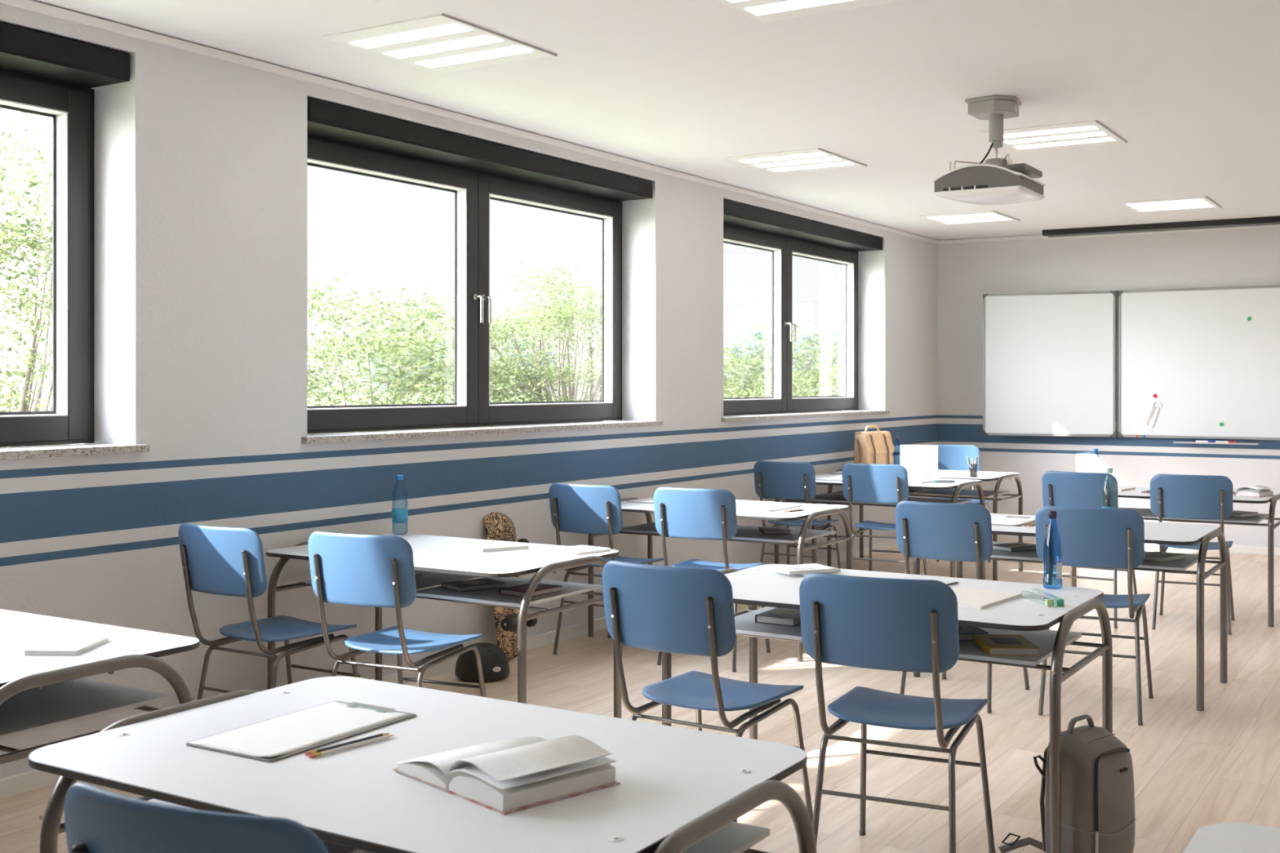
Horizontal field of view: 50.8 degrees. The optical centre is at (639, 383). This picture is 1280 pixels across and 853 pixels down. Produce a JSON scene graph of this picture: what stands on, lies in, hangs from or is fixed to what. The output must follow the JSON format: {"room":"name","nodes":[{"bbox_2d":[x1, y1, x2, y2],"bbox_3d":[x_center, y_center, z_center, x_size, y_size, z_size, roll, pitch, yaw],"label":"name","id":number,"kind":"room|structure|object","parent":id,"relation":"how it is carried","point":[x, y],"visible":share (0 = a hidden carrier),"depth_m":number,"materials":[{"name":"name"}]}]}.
{"room":"classroom","nodes":[
{"label":"classroom","id":0,"kind":"room"},
{"bbox_2d":[0,2,937,778],"bbox_3d":[-1.298,0.042,6.718,0.400,2.856,15.650,0,0,32],"label":"wall","id":1,"kind":"structure","parent":0,"point":[200,161],"depth_m":5.84,"materials":[{"name":"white paint"}]},
{"bbox_2d":[0,22,149,459],"bbox_3d":[-2.883,-0.507,4.057,0.361,1.554,3.085,0,0,32],"label":"window","id":2,"kind":"structure","parent":1,"relation":"in","point":[42,73],"depth_m":5.28,"materials":[{"name":"black metal"}]},
{"bbox_2d":[0,538,897,799],"bbox_3d":[-1.122,1.436,6.609,0.014,0.068,15.250,0,0,32],"label":"baseboard","id":3,"kind":"structure","parent":1,"relation":"attached to","point":[27,781],"depth_m":6.81,"materials":[{"name":"white"}]},
{"bbox_2d":[301,97,662,444],"bbox_3d":[-0.817,-0.507,7.388,0.361,1.554,3.085,0,0,32],"label":"window","id":4,"kind":"structure","parent":1,"relation":"in","point":[340,138],"depth_m":7.38,"materials":[{"name":"black metal"}]},
{"bbox_2d":[0,0,1044,244],"bbox_3d":[1.549,-1.363,4.952,6.300,0.031,15.250,0,0,32],"label":"trim","id":5,"kind":"structure","parent":1,"relation":"attached to","point":[30,5],"depth_m":6.49,"materials":[{"name":"white paint"}]},
{"bbox_2d":[720,199,889,422],"bbox_3d":[1.250,-0.507,10.721,0.361,1.554,3.080,0,0,32],"label":"window","id":6,"kind":"structure","parent":1,"relation":"in","point":[787,236],"depth_m":10.74,"materials":[{"name":"black metal"}]},
{"bbox_2d":[0,538,1279,852],"bbox_3d":[1.456,1.530,5.010,6.920,0.120,15.650,0,0,32],"label":"floor","id":7,"kind":"structure","parent":0,"point":[1193,770],"depth_m":5.95,"materials":[{"name":"brown wood"}]},
{"bbox_2d":[0,608,199,764],"bbox_3d":[-1.949,1.083,3.686,1.362,0.773,0.850,0,0,32],"label":"school desk","id":8,"kind":"object","parent":7,"relation":"on","point":[38,693],"visible":0.88,"depth_m":3.56,"materials":[{"name":"white laminate"}]},
{"bbox_2d":[23,635,109,656],"bbox_3d":[-1.527,0.700,3.597,0.137,0.013,0.205,0,0,2],"label":"notebook","id":9,"kind":"object","parent":8,"relation":"on","point":[74,646],"visible":1,"depth_m":3.57,"materials":[{"name":"white paper"}]},
{"bbox_2d":[0,678,171,741],"bbox_3d":[-1.666,0.856,3.583,0.565,0.013,0.567,0,0,32],"label":"tray","id":10,"kind":"object","parent":8,"relation":"on","point":[33,710],"depth_m":3.58,"materials":[{"name":"grey metal"}]},
{"bbox_2d":[64,782,328,852],"bbox_3d":[-0.470,1.004,2.002,0.452,0.935,0.647,0,0,26],"label":"chair","id":11,"kind":"object","parent":7,"relation":"on","point":[97,820],"visible":1,"depth_m":1.71,"materials":[{"name":"blue plastic"}]},
{"bbox_2d":[177,523,360,700],"bbox_3d":[-1.450,1.004,5.328,0.452,0.935,0.647,0,0,32],"label":"chair","id":12,"kind":"object","parent":7,"relation":"on","point":[215,560],"visible":0.97,"depth_m":5.12,"materials":[{"name":"blue plastic"}]},
{"bbox_2d":[307,531,486,697],"bbox_3d":[-0.897,1.004,5.085,0.452,0.935,0.647,0,0,24],"label":"chair","id":13,"kind":"object","parent":7,"relation":"on","point":[371,571],"visible":0.91,"depth_m":4.85,"materials":[{"name":"blue plastic"}]},
{"bbox_2d":[28,676,817,852],"bbox_3d":[-0.424,1.083,2.581,1.362,0.773,0.850,0,0,32],"label":"school desk","id":14,"kind":"object","parent":7,"relation":"on","point":[680,790],"visible":0.89,"depth_m":2.46,"materials":[{"name":"grey laminate"}]},
{"bbox_2d":[146,799,367,852],"bbox_3d":[-0.642,0.856,2.789,0.565,0.013,0.567,0,0,32],"label":"tray","id":15,"kind":"object","parent":14,"relation":"on","point":[331,847],"depth_m":2.47,"materials":[{"name":"grey laminate"}]},
{"bbox_2d":[186,701,416,762],"bbox_3d":[-0.681,0.701,2.746,0.237,0.011,0.415,0,0,31],"label":"notebook","id":16,"kind":"object","parent":14,"relation":"on","point":[273,740],"visible":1,"depth_m":2.72,"materials":[{"name":"grey paper"}]},
{"bbox_2d":[392,734,620,815],"bbox_3d":[-0.242,0.674,2.416,0.253,0.065,0.341,0,0,-42],"label":"open book","id":17,"kind":"object","parent":14,"relation":"on","point":[506,776],"visible":1,"depth_m":2.33,"materials":[{"name":"white paper"}]},
{"bbox_2d":[365,822,769,852],"bbox_3d":[-0.141,0.856,2.478,0.565,0.013,0.567,0,0,32],"label":"tray","id":18,"kind":"object","parent":14,"relation":"on","point":[733,837],"depth_m":2.51,"materials":[{"name":"grey laminate"}]},
{"bbox_2d":[266,533,621,718],"bbox_3d":[-0.832,1.083,5.676,1.362,0.773,0.850,0,0,32],"label":"school desk","id":19,"kind":"object","parent":7,"relation":"on","point":[440,559],"visible":0.56,"depth_m":5.48,"materials":[{"name":"white laminate"}]},
{"bbox_2d":[305,571,484,591],"bbox_3d":[-1.050,0.856,5.884,0.565,0.013,0.567,0,0,32],"label":"tray","id":20,"kind":"object","parent":19,"relation":"on","point":[427,580],"depth_m":5.84,"materials":[{"name":"grey metal"}]},
{"bbox_2d":[441,577,505,592],"bbox_3d":[-0.691,0.838,5.600,0.215,0.022,0.155,0,0,-36],"label":"open textbook","id":21,"kind":"object","parent":19,"relation":"on","point":[468,585],"visible":1,"depth_m":5.56,"materials":[{"name":"paper"}]},
{"bbox_2d":[467,542,528,551],"bbox_3d":[-0.604,0.700,5.758,0.215,0.014,0.150,0,0,-31],"label":"notebook","id":22,"kind":"object","parent":19,"relation":"on","point":[509,545],"visible":1,"depth_m":5.72,"materials":[{"name":"white paper"}]},
{"bbox_2d":[416,577,601,607],"bbox_3d":[-0.549,0.856,5.573,0.565,0.013,0.567,0,0,32],"label":"tray","id":23,"kind":"object","parent":19,"relation":"on","point":[492,597],"depth_m":5.46,"materials":[{"name":"grey metal"}]},
{"bbox_2d":[499,583,562,597],"bbox_3d":[-0.441,0.838,5.463,0.155,0.022,0.210,0,0,36],"label":"open textbook","id":24,"kind":"object","parent":19,"relation":"on","point":[541,588],"visible":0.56,"depth_m":5.42,"materials":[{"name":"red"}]},
{"bbox_2d":[547,545,610,555],"bbox_3d":[-0.254,0.701,5.659,0.175,0.012,0.200,0,0,44],"label":"notebook","id":25,"kind":"object","parent":19,"relation":"on","point":[576,550],"visible":1,"depth_m":5.62,"materials":[{"name":"white paper"}]},
{"bbox_2d":[454,642,509,682],"bbox_3d":[-0.786,1.381,6.718,0.271,0.168,0.235,0,0,2],"label":"helmet","id":26,"kind":"object","parent":7,"relation":"on","point":[495,663],"visible":0.85,"depth_m":6.63,"materials":[{"name":"black"}]},
{"bbox_2d":[484,511,537,662],"bbox_3d":[-0.701,1.073,7.114,0.243,0.791,0.265,0,0,32],"label":"skateboard","id":27,"kind":"object","parent":7,"relation":"on","point":[499,526],"visible":0.48,"depth_m":7.08,"materials":[{"name":"brown wood"}]},
{"bbox_2d":[548,483,663,655],"bbox_3d":[-0.160,1.004,7.404,0.452,0.935,0.647,0,0,31],"label":"chair","id":28,"kind":"object","parent":7,"relation":"on","point":[574,508],"visible":0.6,"depth_m":7.15,"materials":[{"name":"blue plastic"}]},
{"bbox_2d":[601,560,813,823],"bbox_3d":[0.219,1.004,4.239,0.452,0.935,0.647,0,0,33],"label":"chair","id":29,"kind":"object","parent":7,"relation":"on","point":[685,611],"visible":0.96,"depth_m":4.03,"materials":[{"name":"blue plastic"}]},
{"bbox_2d":[653,487,770,672],"bbox_3d":[0.386,1.004,7.162,0.452,0.935,0.647,0,0,24],"label":"chair","id":30,"kind":"object","parent":7,"relation":"on","point":[679,513],"visible":0.72,"depth_m":6.88,"materials":[{"name":"blue plastic"}]},
{"bbox_2d":[587,497,852,662],"bbox_3d":[0.454,1.083,7.750,1.362,0.773,0.850,0,0,32],"label":"school desk","id":31,"kind":"object","parent":7,"relation":"on","point":[751,534],"visible":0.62,"depth_m":7.58,"materials":[{"name":"white laminate"}]},
{"bbox_2d":[620,521,744,533],"bbox_3d":[0.236,0.856,7.957,0.565,0.013,0.567,0,0,32],"label":"tray","id":32,"kind":"object","parent":31,"relation":"on","point":[646,528],"depth_m":7.88,"materials":[{"name":"grey metal"}]},
{"bbox_2d":[731,525,835,543],"bbox_3d":[0.737,0.856,7.647,0.565,0.013,0.567,0,0,32],"label":"tray","id":33,"kind":"object","parent":31,"relation":"on","point":[751,534],"depth_m":7.50,"materials":[{"name":"grey laminate"}]},
{"bbox_2d":[753,461,841,568],"bbox_3d":[1.119,1.004,9.500,0.452,0.935,0.647,0,0,29],"label":"chair","id":34,"kind":"object","parent":7,"relation":"on","point":[777,480],"visible":0.68,"depth_m":9.25,"materials":[{"name":"blue plastic"}]},
{"bbox_2d":[774,474,985,579],"bbox_3d":[1.743,1.083,9.827,1.362,0.773,0.850,0,0,32],"label":"school desk","id":35,"kind":"object","parent":7,"relation":"on","point":[824,498],"visible":0.48,"depth_m":9.74,"materials":[{"name":"laminate"}]},
{"bbox_2d":[794,493,867,503],"bbox_3d":[1.525,0.856,10.035,0.565,0.013,0.567,0,0,32],"label":"tray","id":36,"kind":"object","parent":35,"relation":"on","point":[824,498],"depth_m":9.88,"materials":[{"name":"grey laminate"}]},
{"bbox_2d":[869,497,971,505],"bbox_3d":[2.026,0.856,9.724,0.565,0.013,0.567,0,0,32],"label":"tray","id":37,"kind":"object","parent":35,"relation":"on","point":[910,499],"depth_m":9.74,"materials":[{"name":"grey laminate"}]},
{"bbox_2d":[841,462,927,575],"bbox_3d":[1.686,1.004,9.237,0.452,0.935,0.647,0,0,27],"label":"chair","id":38,"kind":"object","parent":7,"relation":"on","point":[861,482],"visible":0.75,"depth_m":8.99,"materials":[{"name":"blue plastic"}]},
{"bbox_2d":[662,564,1112,852],"bbox_3d":[0.831,1.083,4.597,1.362,0.773,0.850,0,0,32],"label":"school desk","id":39,"kind":"object","parent":7,"relation":"on","point":[758,585],"visible":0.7,"depth_m":4.46,"materials":[{"name":"white laminate"}]},
{"bbox_2d":[734,606,801,640],"bbox_3d":[0.613,0.856,4.805,0.565,0.013,0.567,0,0,32],"label":"tray","id":40,"kind":"object","parent":39,"relation":"on","point":[745,624],"depth_m":4.66,"materials":[{"name":"grey laminate"}]},
{"bbox_2d":[755,607,800,626],"bbox_3d":[0.528,0.835,4.833,0.150,0.028,0.215,0,0,31],"label":"closed book","id":41,"kind":"object","parent":39,"relation":"on","point":[778,616],"visible":0.76,"depth_m":4.76,"materials":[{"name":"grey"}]},
{"bbox_2d":[775,568,840,577],"bbox_3d":[0.629,0.702,5.035,0.145,0.010,0.210,0,0,45],"label":"notebook","id":42,"kind":"object","parent":39,"relation":"on","point":[837,569],"visible":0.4,"depth_m":4.98,"materials":[{"name":"white paper"}]},
{"bbox_2d":[768,563,837,574],"bbox_3d":[0.605,0.690,5.008,0.205,0.012,0.150,0,0,-24],"label":"notebook","id":43,"kind":"object","parent":42,"relation":"on","point":[813,567],"visible":0.98,"depth_m":4.98,"materials":[{"name":"white paper"}]},
{"bbox_2d":[951,586,1022,609],"bbox_3d":[1.073,0.702,4.412,0.235,0.009,0.330,0,0,38],"label":"notebook","id":44,"kind":"object","parent":39,"relation":"on","point":[973,598],"visible":0.71,"depth_m":4.40,"materials":[{"name":"white paper"}]},
{"bbox_2d":[973,634,1039,656],"bbox_3d":[1.169,0.837,4.311,0.155,0.025,0.225,0,0,2],"label":"book","id":45,"kind":"object","parent":39,"relation":"on","point":[991,644],"visible":1,"depth_m":4.26,"materials":[{"name":"yellow"}]},
{"bbox_2d":[958,626,1081,666],"bbox_3d":[1.114,0.856,4.495,0.565,0.013,0.567,0,0,32],"label":"tray","id":46,"kind":"object","parent":39,"relation":"on","point":[1044,640],"depth_m":4.30,"materials":[{"name":"grey metal"}]},
{"bbox_2d":[799,572,995,852],"bbox_3d":[0.777,1.004,4.015,0.452,0.935,0.647,0,0,26],"label":"chair","id":47,"kind":"object","parent":7,"relation":"on","point":[873,623],"visible":1,"depth_m":3.79,"materials":[{"name":"blue plastic"}]},
{"bbox_2d":[826,469,1022,581],"bbox_3d":[2.239,1.083,10.614,1.362,0.773,0.850,0,0,32],"label":"school desk","id":48,"kind":"object","parent":7,"relation":"on","point":[1000,477],"visible":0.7,"depth_m":10.45,"materials":[{"name":"white laminate"}]},
{"bbox_2d":[853,425,894,464],"bbox_3d":[1.868,0.526,10.989,0.427,0.360,0.190,0,0,-34],"label":"satchel","id":49,"kind":"object","parent":48,"relation":"on","point":[875,447],"visible":0.77,"depth_m":10.96,"materials":[{"name":"beige leather"}]},
{"bbox_2d":[900,444,937,473],"bbox_3d":[2.199,0.595,10.620,0.288,0.223,0.218,0,0,12],"label":"laptop","id":50,"kind":"object","parent":48,"relation":"on","point":[916,459],"visible":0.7,"depth_m":10.52,"materials":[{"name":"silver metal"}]},
{"bbox_2d":[915,488,1009,497],"bbox_3d":[2.522,0.856,10.511,0.565,0.013,0.567,0,0,32],"label":"tray","id":51,"kind":"object","parent":48,"relation":"on","point":[964,493],"depth_m":10.41,"materials":[{"name":"grey laminate"}]},
{"bbox_2d":[932,444,991,562],"bbox_3d":[2.685,1.004,11.388,0.452,0.935,0.647,0,0,5],"label":"chair","id":52,"kind":"object","parent":7,"relation":"on","point":[950,457],"visible":0.3,"depth_m":11.67,"materials":[{"name":"blue plastic"}]},
{"bbox_2d":[894,500,1029,713],"bbox_3d":[1.513,1.004,6.319,0.452,0.935,0.647,0,0,33],"label":"chair","id":53,"kind":"object","parent":7,"relation":"on","point":[947,531],"visible":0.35,"depth_m":6.05,"materials":[{"name":"blue plastic"}]},
{"bbox_2d":[998,714,1136,852],"bbox_3d":[1.317,1.243,4.130,0.297,0.453,0.316,0,0,-40],"label":"backpack","id":54,"kind":"object","parent":7,"relation":"on","point":[1098,790],"visible":0.95,"depth_m":4.01,"materials":[{"name":"grey fabric"}]},
{"bbox_2d":[913,513,1226,711],"bbox_3d":[2.125,1.083,6.684,1.362,0.773,0.850,0,0,32],"label":"school desk","id":55,"kind":"object","parent":7,"relation":"on","point":[1155,532],"visible":0.5,"depth_m":6.43,"materials":[{"name":"white laminate"}]},
{"bbox_2d":[991,515,1035,526],"bbox_3d":[1.879,0.701,6.878,0.240,0.011,0.400,0,0,32],"label":"clipboard","id":56,"kind":"object","parent":55,"relation":"on","point":[1009,520],"visible":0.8,"depth_m":6.86,"materials":[{"name":"grey"}]},
{"bbox_2d":[990,541,1040,560],"bbox_3d":[1.907,0.856,6.891,0.565,0.013,0.567,0,0,32],"label":"tray","id":57,"kind":"object","parent":55,"relation":"on","point":[1031,555],"depth_m":6.68,"materials":[{"name":"metal"}]},
{"bbox_2d":[1143,551,1185,562],"bbox_3d":[2.502,0.838,6.508,0.215,0.023,0.155,0,0,-38],"label":"open textbook","id":58,"kind":"object","parent":55,"relation":"on","point":[1157,557],"visible":0.83,"depth_m":6.46,"materials":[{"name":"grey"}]},
{"bbox_2d":[1137,551,1198,570],"bbox_3d":[2.408,0.856,6.581,0.565,0.013,0.567,0,0,32],"label":"tray","id":59,"kind":"object","parent":55,"relation":"on","point":[1190,560],"depth_m":6.32,"materials":[{"name":"metal"}]},
{"bbox_2d":[1041,471,1138,628],"bbox_3d":[2.812,1.004,8.403,0.452,0.935,0.647,0,0,33],"label":"chair","id":60,"kind":"object","parent":7,"relation":"on","point":[1062,489],"visible":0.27,"depth_m":8.15,"materials":[{"name":"blue plastic"}]},
{"bbox_2d":[1035,506,1153,725],"bbox_3d":[2.063,1.004,6.096,0.452,0.935,0.647,0,0,25],"label":"chair","id":61,"kind":"object","parent":7,"relation":"on","point":[1090,537],"visible":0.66,"depth_m":5.84,"materials":[{"name":"blue plastic"}]},
{"bbox_2d":[1045,485,1279,626],"bbox_3d":[3.417,1.083,8.766,1.362,0.773,0.850,0,0,32],"label":"school desk","id":62,"kind":"object","parent":7,"relation":"on","point":[1147,514],"visible":0.34,"depth_m":8.35,"materials":[{"name":"white laminate"}]},
{"bbox_2d":[1118,506,1158,518],"bbox_3d":[3.199,0.856,8.973,0.565,0.013,0.567,0,0,32],"label":"tray","id":63,"kind":"object","parent":62,"relation":"on","point":[1145,513],"depth_m":8.87,"materials":[{"name":"grey laminate"}]},
{"bbox_2d":[1162,513,1268,523],"bbox_3d":[3.699,0.856,8.663,0.565,0.013,0.567,0,0,32],"label":"tray","id":64,"kind":"object","parent":62,"relation":"on","point":[1255,519],"depth_m":8.46,"materials":[{"name":"metal"}]},
{"bbox_2d":[1232,485,1275,497],"bbox_3d":[3.810,0.678,8.522,0.228,0.058,0.308,0,0,-44],"label":"open book","id":65,"kind":"object","parent":62,"relation":"on","point":[1252,491],"visible":0.77,"depth_m":8.42,"materials":[{"name":"white paper"}]},
{"bbox_2d":[1150,474,1234,635],"bbox_3d":[3.356,1.004,8.171,0.452,0.935,0.647,0,0,26],"label":"chair","id":66,"kind":"object","parent":7,"relation":"on","point":[1205,497],"visible":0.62,"depth_m":7.92,"materials":[{"name":"blue plastic"}]},
{"bbox_2d":[1182,822,1279,852],"bbox_3d":[1.248,1.083,1.497,1.362,0.773,0.850,0,0,32],"label":"school desk","id":67,"kind":"object","parent":7,"relation":"on","point":[1226,837],"visible":1,"depth_m":2.09,"materials":[{"name":"white laminate"}]},
{"bbox_2d":[31,0,1279,240],"bbox_3d":[1.456,-1.461,5.010,6.920,0.150,15.650,0,0,32],"label":"ceiling","id":68,"kind":"structure","parent":0,"point":[1192,87],"depth_m":6.27,"materials":[{"name":"white paint"}]},
{"bbox_2d":[322,13,557,73],"bbox_3d":[-0.809,-1.381,5.527,0.626,0.009,0.740,0,0,32],"label":"recessed light","id":69,"kind":"object","parent":68,"relation":"in","point":[442,42],"visible":1,"depth_m":5.48,"materials":[{"name":"white"}]},
{"bbox_2d":[349,23,471,48],"bbox_3d":[-0.917,-1.379,5.358,0.548,0.002,0.104,0,0,32],"label":"diffuser","id":70,"kind":"object","parent":69,"relation":"attached to","point":[434,31],"depth_m":5.35,"materials":[{"name":"white plastic"}]},
{"bbox_2d":[383,35,502,58],"bbox_3d":[-0.812,-1.379,5.528,0.548,0.002,0.104,0,0,32],"label":"diffuser","id":71,"kind":"object","parent":69,"relation":"attached to","point":[473,41],"depth_m":5.52,"materials":[{"name":"white plastic"}]},
{"bbox_2d":[415,45,532,67],"bbox_3d":[-0.707,-1.379,5.698,0.548,0.002,0.104,0,0,32],"label":"diffuser","id":72,"kind":"object","parent":69,"relation":"attached to","point":[504,51],"depth_m":5.69,"materials":[{"name":"white plastic"}]},
{"bbox_2d":[725,147,866,173],"bbox_3d":[0.983,-1.381,8.416,0.626,0.009,0.740,0,0,32],"label":"recessed light","id":73,"kind":"object","parent":68,"relation":"in","point":[811,159],"visible":1,"depth_m":8.36,"materials":[{"name":"white plastic"}]},
{"bbox_2d":[739,152,826,163],"bbox_3d":[0.875,-1.379,8.248,0.548,0.002,0.104,0,0,32],"label":"diffuser","id":74,"kind":"object","parent":73,"relation":"attached to","point":[804,155],"depth_m":8.24,"materials":[{"name":"white"}]},
{"bbox_2d":[754,157,840,167],"bbox_3d":[0.980,-1.379,8.418,0.548,0.002,0.104,0,0,32],"label":"diffuser","id":75,"kind":"object","parent":73,"relation":"attached to","point":[817,159],"depth_m":8.41,"materials":[{"name":"white"}]},
{"bbox_2d":[768,161,853,171],"bbox_3d":[1.086,-1.379,8.588,0.548,0.002,0.104,0,0,32],"label":"diffuser","id":76,"kind":"object","parent":73,"relation":"attached to","point":[836,163],"depth_m":8.59,"materials":[{"name":"white"}]},
{"bbox_2d":[717,0,905,22],"bbox_3d":[0.542,-1.381,4.689,0.626,0.009,0.740,0,0,32],"label":"recessed light","id":77,"kind":"object","parent":68,"relation":"in","point":[762,11],"visible":1,"depth_m":4.93,"materials":[{"name":"white"}]},
{"bbox_2d":[744,0,850,15],"bbox_3d":[0.645,-1.379,4.860,0.548,0.002,0.104,0,0,32],"label":"diffuser","id":78,"kind":"object","parent":77,"relation":"attached to","point":[781,6],"depth_m":4.92,"materials":[{"name":"white"}]},
{"bbox_2d":[919,210,1020,225],"bbox_3d":[2.765,-1.381,11.288,0.626,0.009,0.740,0,0,32],"label":"recessed light","id":79,"kind":"object","parent":68,"relation":"in","point":[987,216],"visible":1,"depth_m":11.23,"materials":[{"name":"white"}]},
{"bbox_2d":[928,213,996,218],"bbox_3d":[2.656,-1.379,11.120,0.548,0.002,0.104,0,0,32],"label":"diffuser","id":80,"kind":"object","parent":79,"relation":"attached to","point":[978,214],"depth_m":11.10,"materials":[{"name":"white"}]},
{"bbox_2d":[936,215,1003,221],"bbox_3d":[2.762,-1.379,11.290,0.548,0.002,0.104,0,0,32],"label":"diffuser","id":81,"kind":"object","parent":79,"relation":"attached to","point":[988,216],"depth_m":11.27,"materials":[{"name":"white"}]},
{"bbox_2d":[943,217,1010,223],"bbox_3d":[2.867,-1.379,11.460,0.548,0.002,0.104,0,0,32],"label":"diffuser","id":82,"kind":"object","parent":79,"relation":"attached to","point":[996,219],"depth_m":11.44,"materials":[{"name":"white"}]},
{"bbox_2d":[933,94,1044,204],"bbox_3d":[1.685,-1.122,6.464,0.456,0.528,0.577,0,0,32],"label":"projector","id":83,"kind":"object","parent":68,"relation":"attached to","point":[995,181],"visible":1,"depth_m":6.31,"materials":[{"name":"grey plastic"}]},
{"bbox_2d":[943,184,987,192],"bbox_3d":[1.506,-0.900,6.240,0.210,0.023,0.008,0,0,32],"label":"vent","id":84,"kind":"object","parent":83,"relation":"attached to","point":[947,188],"depth_m":6.24,"materials":[{"name":"black plastic"}]},
{"bbox_2d":[980,120,1127,151],"bbox_3d":[2.334,-1.381,7.578,0.626,0.009,0.740,0,0,32],"label":"recessed light","id":85,"kind":"object","parent":68,"relation":"in","point":[1088,133],"visible":0.98,"depth_m":7.53,"materials":[{"name":"white"}]},
{"bbox_2d":[1003,125,1097,137],"bbox_3d":[2.226,-1.379,7.410,0.548,0.002,0.104,0,0,32],"label":"diffuser","id":86,"kind":"object","parent":85,"relation":"attached to","point":[1080,128],"depth_m":7.39,"materials":[{"name":"white"}]},
{"bbox_2d":[1004,131,1106,144],"bbox_3d":[2.331,-1.379,7.580,0.548,0.002,0.104,0,0,32],"label":"diffuser","id":87,"kind":"object","parent":85,"relation":"attached to","point":[1073,135],"depth_m":7.57,"materials":[{"name":"white"}]},
{"bbox_2d":[1013,137,1115,149],"bbox_3d":[2.437,-1.379,7.750,0.548,0.002,0.104,0,0,32],"label":"diffuser","id":88,"kind":"object","parent":85,"relation":"attached to","point":[1097,140],"depth_m":7.74,"materials":[{"name":"white"}]},
{"bbox_2d":[1042,215,1279,239],"bbox_3d":[4.907,-1.349,11.486,2.940,0.075,0.145,0,0,32],"label":"projection screen","id":89,"kind":"object","parent":68,"relation":"attached to","point":[1266,221],"visible":1,"depth_m":11.68,"materials":[{"name":"black plastic"}]},
{"bbox_2d":[1118,195,1222,213],"bbox_3d":[4.116,-1.381,10.450,0.626,0.009,0.740,0,0,32],"label":"recessed light","id":90,"kind":"object","parent":68,"relation":"in","point":[1202,202],"visible":1,"depth_m":10.41,"materials":[{"name":"white"}]},
{"bbox_2d":[1126,199,1204,205],"bbox_3d":[4.008,-1.379,10.282,0.548,0.002,0.104,0,0,32],"label":"diffuser","id":91,"kind":"object","parent":90,"relation":"attached to","point":[1184,200],"depth_m":10.27,"materials":[{"name":"white"}]},
{"bbox_2d":[1132,201,1209,208],"bbox_3d":[4.113,-1.379,10.452,0.548,0.002,0.104,0,0,32],"label":"diffuser","id":92,"kind":"object","parent":90,"relation":"attached to","point":[1197,202],"depth_m":10.44,"materials":[{"name":"white"}]},
{"bbox_2d":[1137,204,1213,211],"bbox_3d":[4.218,-1.379,10.622,0.548,0.002,0.104,0,0,32],"label":"diffuser","id":93,"kind":"object","parent":90,"relation":"attached to","point":[1197,206],"depth_m":10.60,"materials":[{"name":"white"}]},
{"bbox_2d":[937,226,1279,547],"bbox_3d":[5.621,0.042,11.517,6.300,2.856,0.200,0,0,32],"label":"wall","id":94,"kind":"structure","parent":0,"point":[1240,257],"depth_m":12.34,"materials":[{"name":"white paint"}]},
{"bbox_2d":[982,284,1279,439],"bbox_3d":[4.835,-0.174,11.790,3.632,1.319,0.196,0,0,28],"label":"whiteboard","id":95,"kind":"object","parent":94,"relation":"attached to","point":[1068,363],"visible":1,"depth_m":12.07,"materials":[{"name":"white ceramic"}]},
{"bbox_2d":[991,533,1279,555],"bbox_3d":[5.571,1.436,11.422,6.286,0.068,0.014,0,0,32],"label":"baseboard","id":96,"kind":"structure","parent":94,"relation":"attached to","point":[1234,548],"depth_m":11.66,"materials":[{"name":"white"}]},
{"label":"outside","id":97,"kind":"structure","parent":0,"visible":0},
{"bbox_2d":[0,396,588,447],"bbox_3d":[-82.595,6.220,274.813,418.800,0.500,620.000,0,0,32],"label":"ground","id":98,"kind":"structure","parent":97,"point":[315,397],"depth_m":409.37,"materials":[{"name":"plant"}]},
{"bbox_2d":[0,111,70,447],"bbox_3d":[-6.321,3.421,13.312,5.892,12.301,5.339,0,0,-22],"label":"tree","id":99,"kind":"object","parent":98,"relation":"on","point":[37,329],"visible":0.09,"depth_m":12.65,"materials":[{"name":"green plant"}]},
{"bbox_2d":[357,339,438,404],"bbox_3d":[-37.181,-0.130,205.313,12.806,13.611,12.789,0,0,32],"label":"tree","id":100,"kind":"object","parent":98,"relation":"on","point":[409,354],"visible":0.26,"depth_m":203.64,"materials":[{"name":"green plant"}]},
{"bbox_2d":[306,272,582,434],"bbox_3d":[-2.849,3.112,14.918,5.147,8.677,4.780,0,0,27],"label":"tree","id":101,"kind":"object","parent":98,"relation":"on","point":[391,349],"visible":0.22,"depth_m":14.59,"materials":[{"name":"green plant"}]},
{"bbox_2d":[408,260,731,427],"bbox_3d":[-0.940,1.325,16.295,3.777,5.591,4.167,0,0,-40],"label":"tree","id":102,"kind":"object","parent":98,"relation":"on","point":[563,375],"visible":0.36,"depth_m":15.87,"materials":[{"name":"green plant"}]},
{"bbox_2d":[544,325,842,416],"bbox_3d":[1.030,5.261,29.775,10.059,13.419,9.116,0,0,-2],"label":"tree","id":103,"kind":"object","parent":98,"relation":"on","point":[754,362],"visible":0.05,"depth_m":29.13,"materials":[{"name":"green plant"}]},
{"bbox_2d":[723,327,772,391],"bbox_3d":[18.784,-2.330,220.584,12.806,13.611,12.789,0,0,-40],"label":"tree","id":104,"kind":"object","parent":98,"relation":"on","point":[757,332],"visible":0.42,"depth_m":218.90,"materials":[{"name":"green plant"}]},
{"bbox_2d":[723,320,842,416],"bbox_3d":[4.332,5.296,28.945,8.785,13.350,9.459,0,0,-40],"label":"tree","id":105,"kind":"object","parent":98,"relation":"on","point":[837,374],"visible":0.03,"depth_m":28.88,"materials":[{"name":"green plant"}]},
{"bbox_2d":[766,331,837,392],"bbox_3d":[25.189,-1.608,210.681,12.233,13.020,12.249,0,0,-13],"label":"tree","id":106,"kind":"object","parent":98,"relation":"on","point":[797,350],"visible":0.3,"depth_m":208.93,"materials":[{"name":"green plant"}]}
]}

